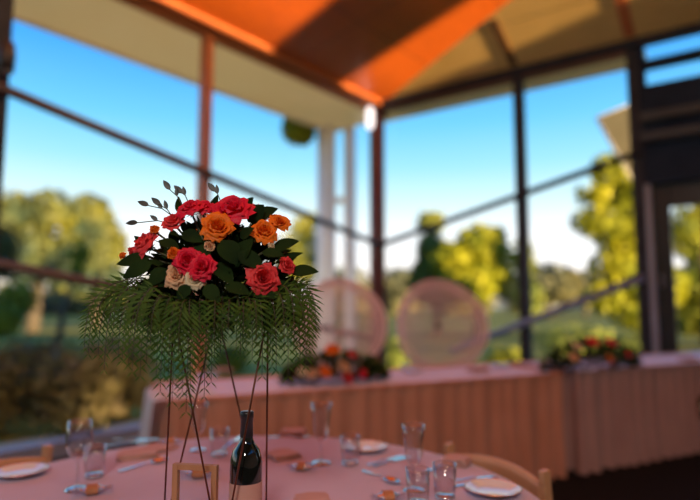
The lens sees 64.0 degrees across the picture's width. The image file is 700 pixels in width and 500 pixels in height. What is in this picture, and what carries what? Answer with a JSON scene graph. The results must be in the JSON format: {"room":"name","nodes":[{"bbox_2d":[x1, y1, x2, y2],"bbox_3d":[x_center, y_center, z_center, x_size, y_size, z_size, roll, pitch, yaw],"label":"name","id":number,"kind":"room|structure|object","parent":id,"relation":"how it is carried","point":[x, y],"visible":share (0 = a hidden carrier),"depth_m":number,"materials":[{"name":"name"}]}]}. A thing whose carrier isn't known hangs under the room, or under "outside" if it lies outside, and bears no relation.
{"room":"event hall","nodes":[
{"label":"event hall","id":0,"kind":"room"},
{"bbox_2d":[52,442,699,499],"bbox_3d":[-0.366,1.291,-0.407,9.600,0.150,15.694,-5,-7,39],"label":"floor","id":1,"kind":"structure","parent":0,"point":[676,478],"depth_m":3.96,"materials":[{"name":"wood"}]},
{"bbox_2d":[0,444,52,466],"bbox_3d":[-1.015,1.038,1.666,0.471,0.762,0.463,-3,-6,26],"label":"wooden chair","id":2,"kind":"object","parent":1,"relation":"on","point":[47,449],"visible":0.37,"depth_m":1.93,"materials":[{"name":"brown wood"}]},
{"bbox_2d":[0,0,206,459],"bbox_3d":[-2.208,-0.375,5.133,0.160,4.250,2.051,-5,-7,39],"label":"window","id":3,"kind":"structure","parent":1,"relation":"on","point":[75,444],"depth_m":4.65,"materials":[{"name":"brown metal"}]},
{"bbox_2d":[0,39,15,74],"bbox_3d":[-2.698,-1.514,4.410,0.118,0.265,0.179,3,-6,-29],"label":"spotlight","id":4,"kind":"object","parent":3,"relation":"attached to","point":[7,47],"visible":1,"depth_m":4.34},
{"bbox_2d":[0,0,532,360],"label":"window","id":5,"kind":"structure","parent":1,"relation":"on","point":[518,84],"depth_m":6.90,"materials":[{"name":"red metal"}]},
{"bbox_2d":[191,31,375,378],"bbox_3d":[-0.614,-0.183,7.088,0.160,4.250,3.093,-5,-7,39],"label":"window","id":6,"kind":"structure","parent":1,"relation":"on","point":[205,103],"depth_m":6.04,"materials":[{"name":"brown metal"}]},
{"bbox_2d":[293,278,387,371],"bbox_3d":[-0.066,1.001,5.090,0.892,1.508,0.583,1,-6,-11],"label":"cane chair","id":7,"kind":"object","parent":1,"relation":"on","point":[380,325],"visible":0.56,"depth_m":5.34,"materials":[{"name":"wicker"}]},
{"bbox_2d":[369,108,385,365],"bbox_3d":[0.410,-0.070,8.347,0.230,4.270,0.230,0,-6,0],"label":"trim","id":8,"kind":"structure","parent":1,"relation":"on","point":[377,133],"depth_m":8.30,"materials":[{"name":"red metal"}]},
{"bbox_2d":[366,107,375,128],"bbox_3d":[0.353,-1.928,8.345,0.118,0.340,0.381,-3,-6,27],"label":"wall light","id":9,"kind":"object","parent":8,"relation":"attached to","point":[370,121],"visible":0.98,"depth_m":8.18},
{"bbox_2d":[397,279,488,367],"bbox_3d":[0.929,1.036,5.500,0.934,1.520,0.610,-1,-6,5],"label":"cane chair","id":10,"kind":"object","parent":1,"relation":"on","point":[402,324],"visible":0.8,"depth_m":5.70,"materials":[{"name":"wicker"}]},
{"bbox_2d":[444,442,552,499],"bbox_3d":[0.335,1.042,1.708,0.471,0.762,0.421,4,-7,-34],"label":"wooden chair","id":11,"kind":"object","parent":1,"relation":"on","point":[541,488],"visible":0.44,"depth_m":1.76,"materials":[{"name":"brown wood"}]},
{"bbox_3d":[0.149,1.266,3.861,2.743,0.735,0.700,3,-6,-25],"label":"banquet table","id":12,"kind":"object","parent":1,"relation":"on","visible":0},
{"bbox_2d":[148,363,566,480],"bbox_3d":[0.149,1.251,3.863,2.927,0.742,0.888,3,-6,-25],"label":"tablecloth","id":13,"kind":"object","parent":12,"relation":"on","point":[513,414],"visible":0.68,"depth_m":3.63,"materials":[{"name":"pink fabric"}]},
{"bbox_2d":[138,385,220,445],"bbox_3d":[-1.010,1.140,3.202,0.423,0.642,0.500,3,-6,-25],"label":"table runner","id":14,"kind":"object","parent":13,"relation":"on","point":[150,393],"visible":0.59,"depth_m":3.20,"materials":[{"name":"white fabric"}]},
{"bbox_2d":[193,375,218,378],"bbox_3d":[-0.991,0.876,3.855,0.172,0.017,0.172,0,-6,0],"label":"plate","id":15,"kind":"object","parent":13,"relation":"on","point":[213,376],"visible":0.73,"depth_m":3.87,"materials":[{"name":"white ceramic"}]},
{"bbox_2d":[212,367,233,372],"bbox_3d":[-0.972,0.910,4.265,0.161,0.028,0.100,3,-6,-28],"label":"napkin","id":16,"kind":"object","parent":13,"relation":"on","point":[220,369],"visible":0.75,"depth_m":4.23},
{"bbox_2d":[276,344,390,384],"bbox_3d":[-0.090,0.746,3.704,0.827,0.255,0.337,3,-6,-25],"label":"floral garland","id":17,"kind":"object","parent":13,"relation":"on","point":[369,367],"visible":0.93,"depth_m":3.64,"materials":[{"name":"green plant"}]},
{"bbox_2d":[401,369,423,372],"bbox_3d":[0.465,0.910,4.200,0.172,0.017,0.172,0,-6,0],"label":"plate","id":18,"kind":"object","parent":13,"relation":"on","point":[403,370],"visible":1,"depth_m":4.22,"materials":[{"name":"white ceramic"}]},
{"bbox_2d":[466,367,490,372],"bbox_3d":[0.977,0.910,4.265,0.161,0.028,0.100,2,-6,-23],"label":"napkin","id":19,"kind":"object","parent":13,"relation":"on","point":[469,369],"visible":1,"depth_m":4.24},
{"bbox_2d":[489,363,510,366],"bbox_3d":[1.235,0.951,4.613,0.172,0.017,0.172,0,-6,0],"label":"plate","id":20,"kind":"object","parent":13,"relation":"on","point":[492,364],"visible":1,"depth_m":4.62,"materials":[{"name":"white ceramic"}]},
{"bbox_3d":[-0.300,1.026,1.376,1.596,0.729,1.596,0,-6,0],"label":"round table","id":21,"kind":"object","parent":1,"relation":"on","visible":0},
{"bbox_2d":[0,436,539,499],"bbox_3d":[-0.301,0.772,1.389,1.709,0.247,1.703,0,-6,0],"label":"tablecloth","id":22,"kind":"object","parent":21,"relation":"on","point":[146,481],"visible":0.62,"depth_m":1.66,"materials":[{"name":"fabric"}]},
{"bbox_2d":[0,462,48,478],"bbox_3d":[-0.992,0.668,1.684,0.152,0.017,0.152,0,-6,0],"label":"plate","id":23,"kind":"object","parent":22,"relation":"on","point":[20,470],"visible":1,"depth_m":1.71,"materials":[{"name":"white ceramic"}]},
{"bbox_2d":[63,418,92,492],"bbox_3d":[-0.758,0.571,1.564,0.072,0.186,0.072,-2,-6,20],"label":"wine glass","id":24,"kind":"object","parent":22,"relation":"on","point":[67,490],"visible":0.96,"depth_m":1.55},
{"bbox_2d":[65,419,92,462],"bbox_3d":[-0.758,0.538,1.567,0.072,0.117,0.072,0,-6,0],"label":"bowl","id":25,"kind":"object","parent":24,"relation":"on","point":[90,421],"depth_m":1.56,"materials":[{"name":"clear glass"}]},
{"bbox_2d":[70,483,113,495],"bbox_3d":[-0.698,0.647,1.516,0.108,0.025,0.051,2,-6,-23],"label":"packet","id":26,"kind":"object","parent":22,"relation":"on","point":[95,488],"visible":1,"depth_m":1.50,"materials":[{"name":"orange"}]},
{"bbox_2d":[84,443,106,479],"bbox_3d":[-0.760,0.629,1.668,0.064,0.091,0.064,0,-6,0],"label":"tumbler","id":27,"kind":"object","parent":22,"relation":"on","point":[96,474],"visible":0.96,"depth_m":1.66,"materials":[{"name":"clear glass"}]},
{"bbox_2d":[107,438,150,446],"bbox_3d":[-0.818,0.709,2.060,0.161,0.007,0.019,4,-7,-33],"label":"fork","id":28,"kind":"object","parent":22,"relation":"on","point":[149,438],"visible":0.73,"depth_m":2.07,"materials":[{"name":"metal"}]},
{"bbox_2d":[112,438,159,439],"bbox_3d":[-0.810,0.715,2.120,0.182,0.007,0.017,0,-6,0],"label":"knife","id":29,"kind":"object","parent":22,"relation":"on","point":[125,438],"visible":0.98,"depth_m":2.12,"materials":[{"name":"metal"}]},
{"bbox_2d":[116,447,157,460],"bbox_3d":[-0.719,0.688,1.895,0.130,0.017,0.100,2,-6,-20],"label":"napkin","id":30,"kind":"object","parent":22,"relation":"on","point":[137,453],"visible":1,"depth_m":1.87,"materials":[{"name":"fabric"}]},
{"bbox_2d":[118,457,165,471],"bbox_3d":[-0.655,0.681,1.780,0.038,0.009,0.173,-5,-7,39],"label":"spoon","id":31,"kind":"object","parent":22,"relation":"on","point":[157,460],"visible":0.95,"depth_m":1.80,"materials":[{"name":"metal"}]},
{"bbox_2d":[150,457,165,462],"bbox_3d":[-0.620,0.686,1.822,0.038,0.008,0.064,-5,-7,39],"label":"bowl","id":32,"kind":"object","parent":31,"relation":"on","point":[157,460],"depth_m":1.83,"materials":[{"name":"metal"}]},
{"bbox_2d":[142,443,178,452],"bbox_3d":[-0.675,0.699,1.988,0.100,0.012,0.080,-2,-6,17],"label":"napkin","id":33,"kind":"object","parent":22,"relation":"on","point":[161,447],"visible":0.73,"depth_m":1.98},
{"bbox_2d":[156,437,183,443],"bbox_3d":[-0.662,0.701,2.060,0.098,0.023,0.046,2,-6,-17],"label":"packet","id":34,"kind":"object","parent":22,"relation":"on","point":[173,440],"visible":0.76,"depth_m":2.05,"materials":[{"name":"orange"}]},
{"bbox_2d":[171,462,218,499],"bbox_3d":[-0.324,0.537,1.168,0.098,0.176,0.014,-1,-6,9],"label":"picture frame","id":35,"kind":"object","parent":22,"relation":"on","point":[177,466],"visible":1,"depth_m":1.17,"materials":[{"name":"brown wood"}]},
{"bbox_2d":[189,401,207,451],"bbox_3d":[-0.536,0.624,1.981,0.061,0.163,0.061,0,-6,0],"label":"wine glass","id":36,"kind":"object","parent":22,"relation":"on","point":[197,448],"visible":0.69,"depth_m":1.97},
{"bbox_2d":[191,403,207,431],"bbox_3d":[-0.536,0.599,1.984,0.060,0.110,0.060,0,-6,0],"label":"bowl","id":37,"kind":"object","parent":36,"relation":"on","point":[206,403],"depth_m":1.98,"materials":[{"name":"clear glass"}]},
{"bbox_2d":[180,466,220,477],"bbox_3d":[-0.449,0.659,1.666,0.127,0.030,0.060,1,-6,-6],"label":"packet","id":38,"kind":"object","parent":22,"relation":"on","point":[194,474],"visible":0.55,"depth_m":1.64,"materials":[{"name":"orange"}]},
{"bbox_2d":[164,301,268,499],"bbox_3d":[-0.287,0.369,1.189,0.234,0.516,0.211,1,-6,-9],"label":"stand","id":39,"kind":"object","parent":22,"relation":"on","point":[258,362],"visible":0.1,"depth_m":1.17,"materials":[{"name":"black metal"}]},
{"bbox_2d":[76,180,323,417],"bbox_3d":[-0.266,0.086,1.157,0.475,0.460,0.391,-2,-6,18],"label":"bouquet","id":40,"kind":"object","parent":39,"relation":"on","point":[218,251],"visible":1,"depth_m":1.06,"materials":[{"name":"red plant"}]},
{"bbox_2d":[187,301,242,314],"bbox_3d":[-0.278,0.123,1.194,0.170,0.026,0.170,0,-6,0],"label":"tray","id":41,"kind":"object","parent":39,"relation":"on","point":[196,301],"depth_m":1.12,"materials":[{"name":"plant"}]},
{"bbox_2d":[210,426,228,457],"bbox_3d":[-0.443,0.652,1.899,0.064,0.091,0.064,0,-6,0],"label":"tumbler","id":42,"kind":"object","parent":22,"relation":"on","point":[216,454],"visible":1,"depth_m":1.89,"materials":[{"name":"clear glass"}]},
{"bbox_2d":[221,437,239,449],"bbox_3d":[-0.432,0.710,2.079,0.020,0.009,0.215,-1,-6,10],"label":"knife","id":43,"kind":"object","parent":22,"relation":"on","point":[238,438],"visible":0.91,"depth_m":2.04,"materials":[{"name":"metal"}]},
{"bbox_2d":[229,410,261,499],"bbox_3d":[-0.220,0.485,1.183,0.069,0.283,0.069,0,-6,0],"label":"wine bottle","id":44,"kind":"object","parent":22,"relation":"on","point":[249,481],"visible":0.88,"depth_m":1.16,"materials":[{"name":"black glass"}]},
{"bbox_2d":[263,448,301,461],"bbox_3d":[-0.226,0.687,1.885,0.101,0.017,0.090,4,-7,-34],"label":"napkin","id":45,"kind":"object","parent":22,"relation":"on","point":[281,454],"visible":0.94,"depth_m":1.86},
{"bbox_2d":[268,435,309,437],"bbox_3d":[-0.234,0.718,2.152,0.161,0.007,0.019,0,-6,0],"label":"fork","id":46,"kind":"object","parent":22,"relation":"on","point":[309,435],"visible":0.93,"depth_m":2.15,"materials":[{"name":"metal"}]},
{"bbox_2d":[279,427,307,435],"bbox_3d":[-0.225,0.719,2.219,0.101,0.017,0.080,-1,-6,6],"label":"napkin","id":47,"kind":"object","parent":22,"relation":"on","point":[294,431],"visible":1,"depth_m":2.19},
{"bbox_2d":[287,462,316,470],"bbox_3d":[-0.148,0.669,1.736,0.098,0.023,0.046,-1,-6,14],"label":"packet","id":48,"kind":"object","parent":22,"relation":"on","point":[300,466],"visible":1,"depth_m":1.72,"materials":[{"name":"orange plastic"}]},
{"bbox_2d":[293,492,329,499],"bbox_3d":[-0.098,0.643,1.446,0.092,0.017,0.070,1,-6,-9],"label":"napkin","id":49,"kind":"object","parent":22,"relation":"on","point":[306,495],"visible":1,"depth_m":1.45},
{"bbox_2d":[310,401,331,465],"bbox_3d":[-0.094,0.595,1.820,0.071,0.189,0.071,0,-6,0],"label":"wine glass","id":50,"kind":"object","parent":22,"relation":"on","point":[318,462],"visible":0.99,"depth_m":1.81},
{"bbox_2d":[311,403,331,443],"bbox_3d":[-0.094,0.565,1.823,0.070,0.128,0.070,0,-6,0],"label":"bowl","id":51,"kind":"object","parent":50,"relation":"on","point":[330,405],"depth_m":1.82,"materials":[{"name":"clear glass"}]},
{"bbox_2d":[340,434,359,466],"bbox_3d":[0.000,0.641,1.793,0.064,0.091,0.064,0,-6,0],"label":"tumbler","id":52,"kind":"object","parent":22,"relation":"on","point":[348,462],"visible":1,"depth_m":1.78,"materials":[{"name":"clear glass"}]},
{"bbox_2d":[344,440,387,452],"bbox_3d":[0.056,0.696,1.974,0.152,0.017,0.152,0,-6,0],"label":"plate","id":53,"kind":"object","parent":22,"relation":"on","point":[365,446],"visible":0.97,"depth_m":2.00,"materials":[{"name":"white ceramic"}]},
{"bbox_2d":[361,470,399,482],"bbox_3d":[0.088,0.669,1.657,0.037,0.009,0.170,4,-7,-37],"label":"spoon","id":54,"kind":"object","parent":22,"relation":"on","point":[387,478],"visible":1,"depth_m":1.63,"materials":[{"name":"metal"}]},
{"bbox_2d":[383,476,399,482],"bbox_3d":[0.120,0.665,1.615,0.037,0.008,0.063,4,-7,-37],"label":"bowl","id":55,"kind":"object","parent":54,"relation":"on","point":[389,479],"depth_m":1.62,"materials":[{"name":"metal"}]},
{"bbox_2d":[366,455,403,465],"bbox_3d":[0.118,0.687,1.837,0.175,0.007,0.016,5,-8,-42],"label":"knife","id":56,"kind":"object","parent":22,"relation":"on","point":[400,455],"visible":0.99,"depth_m":1.83,"materials":[{"name":"metal"}]},
{"bbox_2d":[370,490,405,499],"bbox_3d":[0.100,0.643,1.469,0.098,0.023,0.046,1,-6,-11],"label":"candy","id":57,"kind":"object","parent":22,"relation":"on","point":[384,494],"visible":1,"depth_m":1.46,"materials":[{"name":"orange plastic"}]},
{"bbox_2d":[373,456,409,466],"bbox_3d":[0.139,0.686,1.825,0.172,0.007,0.016,5,-8,-43],"label":"knife","id":58,"kind":"object","parent":22,"relation":"on","point":[402,458],"visible":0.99,"depth_m":1.82,"materials":[{"name":"metal"}]},
{"bbox_2d":[401,422,425,493],"bbox_3d":[0.177,0.575,1.555,0.066,0.176,0.066,0,-6,0],"label":"wine glass","id":59,"kind":"object","parent":22,"relation":"on","point":[411,489],"visible":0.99,"depth_m":1.55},
{"bbox_2d":[402,425,424,468],"bbox_3d":[0.177,0.548,1.558,0.065,0.119,0.065,0,-6,0],"label":"bowl","id":60,"kind":"object","parent":59,"relation":"on","point":[423,427],"depth_m":1.55,"materials":[{"name":"clear glass"}]},
{"bbox_2d":[405,465,429,499],"bbox_3d":[0.174,0.606,1.435,0.064,0.091,0.064,0,-6,0],"label":"tumbler","id":61,"kind":"object","parent":22,"relation":"on","point":[407,471],"visible":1,"depth_m":1.43,"materials":[{"name":"clear glass"}]},
{"bbox_2d":[432,460,456,499],"bbox_3d":[0.250,0.611,1.479,0.064,0.091,0.064,0,-6,0],"label":"tumbler","id":62,"kind":"object","parent":22,"relation":"on","point":[443,495],"visible":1,"depth_m":1.47,"materials":[{"name":"clear glass"}]},
{"bbox_2d":[440,453,472,467],"bbox_3d":[0.343,0.676,1.801,0.088,0.022,0.075,-3,-6,28],"label":"napkin","id":63,"kind":"object","parent":22,"relation":"on","point":[462,461],"visible":0.94,"depth_m":1.78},
{"bbox_2d":[456,476,494,480],"bbox_3d":[0.368,0.669,1.647,0.133,0.005,0.012,2,-6,-18],"label":"knife","id":64,"kind":"object","parent":22,"relation":"on","point":[483,476],"visible":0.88,"depth_m":1.65,"materials":[{"name":"metal"}]},
{"bbox_2d":[464,478,521,497],"bbox_3d":[0.389,0.652,1.523,0.152,0.017,0.152,0,-6,0],"label":"plate","id":65,"kind":"object","parent":22,"relation":"on","point":[486,487],"visible":1,"depth_m":1.54,"materials":[{"name":"white ceramic"}]},
{"bbox_2d":[173,0,699,100],"bbox_3d":[-0.252,-3.924,0.012,9.894,1.812,15.694,-5,-7,39],"label":"ceiling","id":66,"kind":"structure","parent":0,"point":[374,47],"depth_m":6.55,"materials":[{"name":"fabric"}]},
{"bbox_2d":[488,18,517,65],"bbox_3d":[1.897,-2.570,6.910,0.120,0.348,0.762,-4,-7,35],"label":"trim","id":67,"kind":"structure","parent":66,"relation":"attached to","point":[494,23],"depth_m":6.88,"materials":[{"name":"wood"}]},
{"bbox_2d":[638,46,699,185],"bbox_3d":[5.574,-0.447,4.764,5.407,4.320,0.160,-4,-7,35],"label":"wall","id":68,"kind":"structure","parent":0,"point":[679,155],"depth_m":6.20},
{"bbox_2d":[384,50,646,121],"bbox_3d":[1.983,-2.335,7.944,3.893,0.160,0.660,-4,-7,35],"label":"eave","id":69,"kind":"object","parent":68,"relation":"attached to","point":[619,65],"visible":0.36,"depth_m":7.89},
{"bbox_2d":[379,48,652,353],"bbox_3d":[1.897,-0.165,7.268,3.498,4.250,0.235,-4,-7,35],"label":"window","id":70,"kind":"structure","parent":68,"relation":"in","point":[632,59],"depth_m":6.44,"materials":[{"name":"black metal"}]},
{"bbox_2d":[376,22,699,107],"bbox_3d":[4.075,-2.434,5.912,8.950,0.100,0.120,-4,-7,35],"label":"trim","id":71,"kind":"structure","parent":68,"relation":"attached to","point":[693,29],"depth_m":6.91,"materials":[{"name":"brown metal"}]},
{"bbox_2d":[615,0,634,37],"bbox_3d":[2.837,-2.782,5.922,0.120,0.577,1.334,-4,-7,35],"label":"trim","id":72,"kind":"structure","parent":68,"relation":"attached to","point":[622,6],"depth_m":6.21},
{"bbox_2d":[644,184,659,352],"bbox_3d":[3.312,0.562,6.103,0.060,2.575,0.100,-4,-7,35],"label":"trim","id":73,"kind":"structure","parent":68,"relation":"attached to","point":[648,191],"depth_m":6.10,"materials":[{"name":"metal"}]},
{"bbox_2d":[640,103,699,123],"bbox_3d":[5.494,-1.629,4.765,5.407,0.090,0.160,-4,-7,35],"label":"trim","id":74,"kind":"structure","parent":68,"relation":"attached to","point":[691,109],"depth_m":6.09,"materials":[{"name":"wood"}]},
{"bbox_2d":[640,124,699,143],"bbox_3d":[5.477,-1.391,4.717,5.407,0.080,0.200,-4,-7,35],"label":"trim","id":75,"kind":"structure","parent":68,"relation":"attached to","point":[693,130],"depth_m":6.03,"materials":[{"name":"wood"}]},
{"bbox_2d":[644,170,699,185],"bbox_3d":[5.505,-0.919,4.712,5.407,0.100,0.100,-4,-7,35],"label":"trim","id":76,"kind":"structure","parent":68,"relation":"attached to","point":[693,175],"depth_m":6.06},
{"bbox_2d":[651,181,699,352],"bbox_3d":[3.891,0.531,5.792,1.350,2.575,0.112,-4,-7,35],"label":"door","id":77,"kind":"structure","parent":68,"relation":"in","point":[664,197],"depth_m":6.12,"materials":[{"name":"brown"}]},
{"bbox_3d":[2.771,1.390,5.125,2.700,0.735,0.700,3,-6,-26],"label":"banquet table","id":78,"kind":"object","parent":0,"visible":0},
{"bbox_2d":[506,351,699,474],"bbox_3d":[2.771,1.375,5.126,2.881,0.742,0.888,3,-6,-26],"label":"tablecloth","id":79,"kind":"object","parent":78,"relation":"on","point":[630,415],"visible":0.72,"depth_m":4.43,"materials":[{"name":"pink fabric"}]},
{"bbox_2d":[537,334,644,371],"bbox_3d":[1.928,0.800,4.445,1.118,0.266,0.327,2,-6,-24],"label":"floral garland","id":80,"kind":"object","parent":79,"relation":"on","point":[626,357],"visible":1,"depth_m":4.37,"materials":[{"name":"green plant"}]},
{"bbox_2d":[677,357,698,360],"bbox_3d":[3.089,0.994,5.117,0.163,0.028,0.100,2,-6,-23],"label":"napkin","id":81,"kind":"object","parent":79,"relation":"on","point":[680,358],"visible":1,"depth_m":5.09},
{"label":"outside","id":82,"kind":"structure","parent":0,"visible":0},
{"bbox_2d":[0,308,699,443],"bbox_3d":[0.000,11.198,99.381,320.000,0.001,320.000,0,-6,0],"label":"ground","id":83,"kind":"structure","parent":82,"point":[498,318],"depth_m":24.02,"materials":[{"name":"plant"}]},
{"bbox_2d":[0,280,15,298],"bbox_3d":[-59.770,7.965,91.683,18.160,6.995,13.187,0,-6,0],"label":"tree","id":84,"kind":"object","parent":83,"relation":"on","point":[3,281],"visible":0.02,"depth_m":91.41,"materials":[{"name":"green plant"}]},
{"bbox_2d":[0,340,37,432],"bbox_3d":[-4.019,1.537,6.234,1.014,1.070,0.906,0,-6,0],"label":"shrub","id":85,"kind":"object","parent":83,"relation":"on","point":[9,407],"visible":0.98,"depth_m":6.19,"materials":[{"name":"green plant"}]},
{"bbox_2d":[0,334,70,419],"bbox_3d":[-4.041,1.620,7.166,1.023,1.087,0.897,0,-6,0],"label":"shrub","id":86,"kind":"object","parent":83,"relation":"on","point":[50,348],"visible":0.26,"depth_m":7.02,"materials":[{"name":"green plant"}]},
{"bbox_2d":[0,187,82,331],"bbox_3d":[-18.125,0.547,30.107,8.686,7.801,4.355,0,-6,0],"label":"tree","id":87,"kind":"object","parent":83,"relation":"on","point":[41,213],"visible":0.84,"depth_m":29.40,"materials":[{"name":"green plant"}]},
{"bbox_2d":[0,238,91,345],"bbox_3d":[-10.896,1.468,19.449,3.294,3.876,2.188,0,-6,0],"label":"tree","id":88,"kind":"object","parent":83,"relation":"on","point":[20,295],"visible":0.96,"depth_m":19.73,"materials":[{"name":"green plant"}]},
{"bbox_2d":[25,283,113,315],"bbox_3d":[-38.620,6.765,75.649,15.152,5.539,10.950,0,-6,0],"label":"tree","id":89,"kind":"object","parent":83,"relation":"on","point":[74,307],"visible":0.39,"depth_m":72.82,"materials":[{"name":"green plant"}]},
{"bbox_2d":[0,420,140,447],"bbox_3d":[-0.595,1.543,1.081,11.418,0.060,17.258,-4,-7,35],"label":"terrace","id":90,"kind":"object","parent":83,"relation":"on","point":[138,421],"depth_m":5.99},
{"bbox_2d":[316,126,355,363],"bbox_3d":[-0.238,0.128,9.433,0.770,4.450,0.440,0,-6,0],"label":"column","id":91,"kind":"structure","parent":90,"relation":"on","point":[327,200],"depth_m":9.39,"materials":[{"name":"paint"}]},
{"bbox_2d":[13,0,389,131],"bbox_3d":[-4.672,-2.777,3.439,1.290,0.160,15.600,-5,-7,39],"label":"eave","id":92,"kind":"object","parent":91,"relation":"on","point":[113,25],"visible":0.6,"depth_m":6.78},
{"bbox_2d":[13,15,319,128],"bbox_3d":[-5.189,-2.736,3.856,0.050,0.220,15.600,-5,-7,39],"label":"fascia","id":93,"kind":"object","parent":92,"relation":"attached to","point":[16,18],"depth_m":7.00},
{"bbox_2d":[279,117,317,146],"bbox_3d":[-0.873,-2.131,9.612,0.664,0.768,0.637,0,-6,0],"label":"hanging plant","id":94,"kind":"object","parent":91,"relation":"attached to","point":[301,134],"visible":0.78,"depth_m":9.44,"materials":[{"name":"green plant"}]},
{"bbox_2d":[29,340,128,436],"bbox_3d":[-3.011,1.543,6.229,1.037,1.056,0.921,0,-6,0],"label":"shrub","id":95,"kind":"object","parent":83,"relation":"on","point":[84,379],"visible":0.98,"depth_m":6.08,"materials":[{"name":"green plant"}]},
{"bbox_2d":[59,191,128,326],"bbox_3d":[-17.237,0.558,37.999,5.676,9.330,3.187,-1,-6,9],"label":"tree","id":96,"kind":"object","parent":83,"relation":"on","point":[100,230],"visible":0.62,"depth_m":37.40,"materials":[{"name":"green plant"}]},
{"bbox_2d":[81,334,161,419],"bbox_3d":[-2.947,1.622,7.182,1.036,1.086,0.910,0,-6,0],"label":"shrub","id":97,"kind":"object","parent":83,"relation":"on","point":[132,396],"visible":0.44,"depth_m":7.06,"materials":[{"name":"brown plant"}]},
{"bbox_2d":[138,230,308,298],"bbox_3d":[-9.131,2.003,39.983,12.724,7.188,4.788,0,-6,0],"label":"tree","id":98,"kind":"object","parent":83,"relation":"on","point":[287,235],"visible":0.02,"depth_m":39.67,"materials":[{"name":"green plant"}]},
{"bbox_2d":[210,344,249,374],"bbox_3d":[-2.527,2.303,11.831,0.838,0.642,0.772,0,-6,0],"label":"shrub","id":99,"kind":"object","parent":83,"relation":"on","point":[239,364],"visible":0.73,"depth_m":11.67,"materials":[{"name":"green plant"}]},
{"bbox_2d":[275,210,316,331],"bbox_3d":[-2.688,1.106,30.063,2.880,6.643,2.318,0,-6,0],"label":"tree","id":100,"kind":"object","parent":83,"relation":"on","point":[307,233],"visible":0.57,"depth_m":29.81,"materials":[{"name":"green plant"}]},
{"bbox_2d":[335,265,369,314],"bbox_3d":[-0.154,5.583,77.898,9.192,7.637,6.906,0,-6,0],"label":"tree","id":101,"kind":"object","parent":83,"relation":"on","point":[340,272],"visible":0.16,"depth_m":76.45,"materials":[{"name":"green plant"}]},
{"bbox_2d":[386,334,411,368],"bbox_3d":[0.871,2.078,10.861,0.686,0.899,0.570,-2,-6,22],"label":"shrub","id":102,"kind":"object","parent":83,"relation":"on","point":[395,357],"visible":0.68,"depth_m":10.73,"materials":[{"name":"green plant"}]},
{"bbox_2d":[385,266,428,317],"bbox_3d":[5.806,4.633,61.920,6.589,5.844,5.060,0,-6,0],"label":"tree","id":103,"kind":"object","parent":83,"relation":"on","point":[396,283],"visible":0.5,"depth_m":60.52,"materials":[{"name":"green plant"}]},
{"bbox_2d":[406,209,446,332],"bbox_3d":[4.131,1.083,28.993,2.569,6.479,2.073,0,-6,0],"label":"tree","id":104,"kind":"object","parent":83,"relation":"on","point":[421,272],"visible":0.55,"depth_m":28.75,"materials":[{"name":"green plant"}]},
{"bbox_2d":[431,298,497,315],"bbox_3d":[15.069,6.727,77.589,10.763,5.557,7.859,0,-6,0],"label":"tree","id":105,"kind":"object","parent":83,"relation":"on","point":[487,306],"visible":0.08,"depth_m":76.50,"materials":[{"name":"green plant"}]},
{"bbox_2d":[428,221,517,334],"bbox_3d":[5.973,1.320,26.622,4.440,5.619,3.579,0,-6,0],"label":"tree","id":106,"kind":"object","parent":83,"relation":"on","point":[476,262],"visible":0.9,"depth_m":26.37,"materials":[{"name":"yellow plant"}]},
{"bbox_2d":[483,346,519,363],"bbox_3d":[2.993,2.189,10.835,0.755,0.692,0.658,0,-6,0],"label":"shrub","id":107,"kind":"object","parent":83,"relation":"on","point":[501,356],"visible":0.49,"depth_m":10.77,"materials":[{"name":"green plant"}]},
{"bbox_2d":[496,278,545,313],"bbox_3d":[28.156,7.631,91.728,8.976,6.147,6.694,0,-6,0],"label":"tree","id":108,"kind":"object","parent":83,"relation":"on","point":[506,298],"visible":0.06,"depth_m":90.96,"materials":[{"name":"green plant"}]},
{"bbox_2d":[510,237,545,315],"bbox_3d":[9.820,1.812,30.968,1.968,5.412,1.598,0,-6,0],"label":"tree","id":109,"kind":"object","parent":83,"relation":"on","point":[535,292],"visible":0.34,"depth_m":30.75,"materials":[{"name":"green plant"}]},
{"bbox_2d":[515,261,588,317],"bbox_3d":[22.129,4.366,61.693,7.992,6.338,6.588,-4,-7,32],"label":"tree","id":110,"kind":"object","parent":83,"relation":"on","point":[561,286],"visible":0.77,"depth_m":60.20,"materials":[{"name":"green plant"}]},
{"bbox_2d":[533,323,621,355],"bbox_3d":[6.384,2.550,15.839,2.382,0.945,2.101,0,-6,0],"label":"shrub","id":111,"kind":"object","parent":83,"relation":"on","point":[551,340],"visible":0.55,"depth_m":15.62,"materials":[{"name":"green plant"}]},
{"bbox_2d":[573,269,609,314],"bbox_3d":[33.055,5.796,77.792,8.060,6.638,6.270,0,-6,0],"label":"tree","id":112,"kind":"object","parent":83,"relation":"on","point":[588,279],"visible":0.08,"depth_m":76.96,"materials":[{"name":"green plant"}]},
{"bbox_2d":[596,105,631,182],"bbox_3d":[4.541,-0.181,8.645,1.106,4.910,0.751,4,-7,-32],"label":"shade sail","id":113,"kind":"object","parent":83,"relation":"on","point":[614,124],"visible":0.32,"depth_m":8.73,"materials":[{"name":"grey fabric"}]},
{"bbox_2d":[606,329,639,354],"bbox_3d":[6.726,2.288,13.029,1.361,0.914,1.177,0,-6,0],"label":"shrub","id":114,"kind":"object","parent":83,"relation":"on","point":[635,342],"visible":0.27,"depth_m":12.99,"materials":[{"name":"green plant"}]},
{"bbox_2d":[568,152,690,339],"bbox_3d":[9.490,-0.065,19.099,4.055,6.858,2.179,0,-6,0],"label":"tree","id":115,"kind":"object","parent":83,"relation":"on","point":[614,231],"visible":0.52,"depth_m":18.77,"materials":[{"name":"yellow plant"}]},
{"bbox_2d":[671,205,699,337],"bbox_3d":[13.390,0.482,20.933,3.566,6.200,2.229,0,-6,0],"label":"tree","id":116,"kind":"object","parent":83,"relation":"on","point":[685,234],"visible":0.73,"depth_m":20.71,"materials":[{"name":"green plant"}]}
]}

